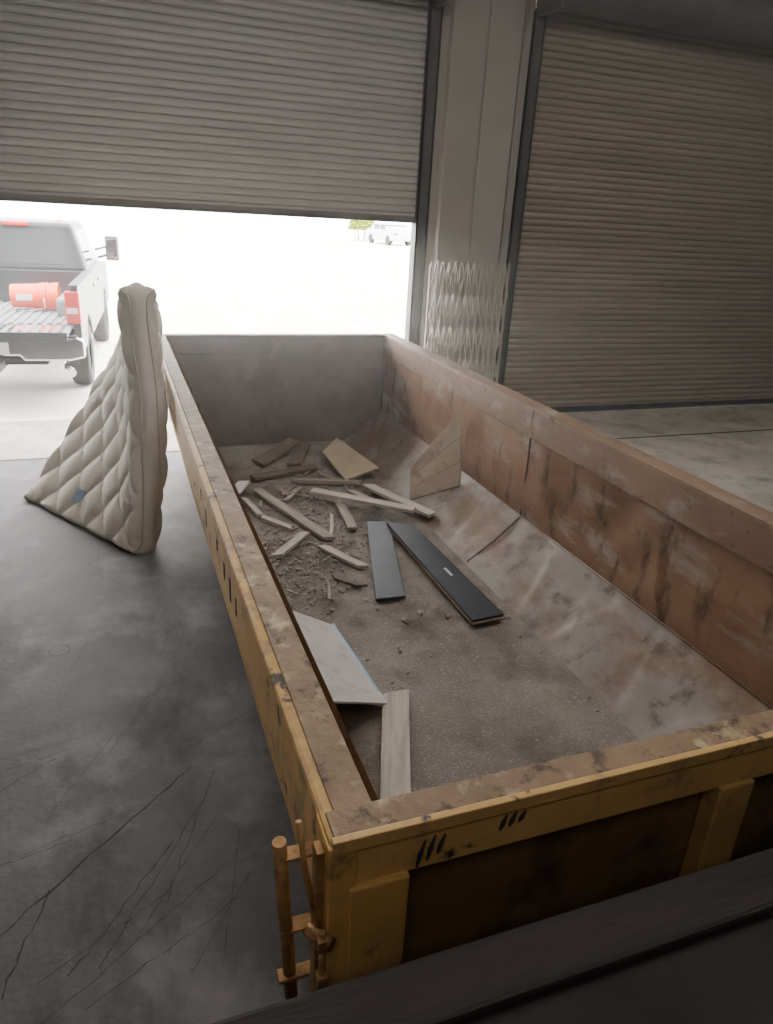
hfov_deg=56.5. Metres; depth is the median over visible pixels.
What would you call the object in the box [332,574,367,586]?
plank
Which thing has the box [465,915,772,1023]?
platform
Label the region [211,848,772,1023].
ledge
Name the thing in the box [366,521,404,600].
shelf board
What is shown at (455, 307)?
gate
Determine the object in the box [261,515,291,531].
plank
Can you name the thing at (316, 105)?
curtain
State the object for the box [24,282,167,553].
mattress
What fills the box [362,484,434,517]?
plank
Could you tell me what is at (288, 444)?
plank
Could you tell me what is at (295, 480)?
plank
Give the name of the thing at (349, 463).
board
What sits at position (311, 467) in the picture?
plank
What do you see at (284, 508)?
plank
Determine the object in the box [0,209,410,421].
ground
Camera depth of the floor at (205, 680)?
3.52 m
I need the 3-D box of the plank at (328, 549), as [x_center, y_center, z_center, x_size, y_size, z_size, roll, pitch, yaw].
[-0.335,0.337,5.472,0.495,0.025,0.076,23,29,38]
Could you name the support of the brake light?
attached to the pickup truck
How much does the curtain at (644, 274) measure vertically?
5.085 m
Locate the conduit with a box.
[488,0,529,373]
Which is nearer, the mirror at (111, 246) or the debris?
the debris
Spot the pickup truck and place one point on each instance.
(32, 251)
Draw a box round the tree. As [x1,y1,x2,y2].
[347,220,374,240]
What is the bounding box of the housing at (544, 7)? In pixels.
[536,0,772,48]
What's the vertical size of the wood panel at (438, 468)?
0.905 m
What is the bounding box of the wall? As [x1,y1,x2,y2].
[419,0,534,378]
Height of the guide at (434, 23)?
4.900 m
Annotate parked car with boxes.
[365,222,410,245]
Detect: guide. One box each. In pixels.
[404,0,442,345]
[493,9,546,384]
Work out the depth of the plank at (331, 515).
5.99 m
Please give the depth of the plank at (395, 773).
3.50 m
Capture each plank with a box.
[241,497,262,516]
[250,464,317,480]
[252,437,300,466]
[253,487,334,539]
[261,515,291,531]
[271,532,309,558]
[282,486,301,501]
[287,441,310,464]
[293,478,361,483]
[309,488,415,513]
[318,545,368,568]
[329,513,333,534]
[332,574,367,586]
[335,503,356,529]
[347,490,380,507]
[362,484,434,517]
[380,689,410,798]
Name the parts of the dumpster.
rail, rail, latch rod, latch lever, hinge rod, corner post, floor plate, rail, rail, gate panel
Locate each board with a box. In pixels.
[235,481,249,494]
[322,438,378,478]
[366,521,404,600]
[387,523,503,624]
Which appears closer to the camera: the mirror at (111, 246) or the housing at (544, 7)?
the housing at (544, 7)
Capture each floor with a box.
[0,403,772,1023]
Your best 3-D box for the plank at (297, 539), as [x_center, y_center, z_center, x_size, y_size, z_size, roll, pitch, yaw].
[-0.744,0.254,5.616,0.076,0.030,0.518,11,24,17]
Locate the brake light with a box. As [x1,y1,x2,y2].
[2,221,28,225]
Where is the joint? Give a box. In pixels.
[0,429,772,460]
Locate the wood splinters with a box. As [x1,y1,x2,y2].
[247,459,423,599]
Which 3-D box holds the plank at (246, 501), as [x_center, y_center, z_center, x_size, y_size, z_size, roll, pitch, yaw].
[-1.172,-0.047,6.255,0.057,0.030,0.437,-10,26,-28]
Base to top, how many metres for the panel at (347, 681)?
0.353 m
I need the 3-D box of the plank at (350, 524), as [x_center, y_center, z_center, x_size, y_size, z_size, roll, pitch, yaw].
[-0.346,0.034,6.163,0.086,0.030,0.521,-3,24,-15]
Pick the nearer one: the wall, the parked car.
the wall
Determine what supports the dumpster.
on the floor at (205, 680)
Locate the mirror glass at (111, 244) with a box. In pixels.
[106,239,117,257]
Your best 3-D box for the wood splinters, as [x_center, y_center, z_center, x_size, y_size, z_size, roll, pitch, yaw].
[-0.502,-0.057,6.404,1.509,0.040,3.233,-5,24,-19]
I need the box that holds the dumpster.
[162,333,772,999]
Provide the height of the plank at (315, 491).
0.030 m
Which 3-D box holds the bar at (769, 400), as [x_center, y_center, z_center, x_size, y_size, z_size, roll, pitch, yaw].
[4.610,-1.714,11.464,6.530,0.080,0.090,-5,24,-19]
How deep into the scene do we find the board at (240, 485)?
6.51 m
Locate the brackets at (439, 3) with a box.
[436,0,452,7]
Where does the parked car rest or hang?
on the ground
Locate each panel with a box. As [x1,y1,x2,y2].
[293,611,387,704]
[410,411,461,498]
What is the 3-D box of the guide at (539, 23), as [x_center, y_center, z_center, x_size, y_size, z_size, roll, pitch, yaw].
[1.659,-3.655,9.451,0.150,4.900,0.170,-5,24,-19]
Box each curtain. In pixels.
[0,0,428,215]
[503,12,772,406]
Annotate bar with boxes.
[0,192,414,222]
[550,398,772,411]
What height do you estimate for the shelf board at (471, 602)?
0.057 m
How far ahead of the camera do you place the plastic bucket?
10.16 m
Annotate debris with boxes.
[222,454,604,780]
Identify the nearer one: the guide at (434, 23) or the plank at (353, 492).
the plank at (353, 492)
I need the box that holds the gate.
[424,260,510,382]
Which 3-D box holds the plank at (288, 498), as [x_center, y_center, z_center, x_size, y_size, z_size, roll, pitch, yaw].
[-0.853,-0.166,6.614,0.046,0.020,0.419,9,23,14]
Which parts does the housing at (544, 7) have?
door coil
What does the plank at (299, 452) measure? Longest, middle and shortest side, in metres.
0.699 x 0.145 x 0.021 m
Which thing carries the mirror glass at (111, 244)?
attached to the pickup truck
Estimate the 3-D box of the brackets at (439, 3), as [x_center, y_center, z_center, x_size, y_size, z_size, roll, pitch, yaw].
[-2.281,-5.608,6.715,6.330,0.650,0.550,-5,24,-19]
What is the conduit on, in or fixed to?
attached to the wall
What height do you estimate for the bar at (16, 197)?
0.080 m
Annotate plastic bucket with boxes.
[9,283,60,310]
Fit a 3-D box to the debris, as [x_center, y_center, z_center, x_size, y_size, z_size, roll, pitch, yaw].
[-0.172,0.374,5.440,1.456,0.040,5.589,-5,24,-19]
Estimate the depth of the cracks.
2.94 m
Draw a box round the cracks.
[0,549,255,1023]
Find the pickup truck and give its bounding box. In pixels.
[0,217,119,383]
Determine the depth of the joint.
9.85 m
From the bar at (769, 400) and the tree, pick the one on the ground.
the tree
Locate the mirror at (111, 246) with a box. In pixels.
[104,236,119,260]

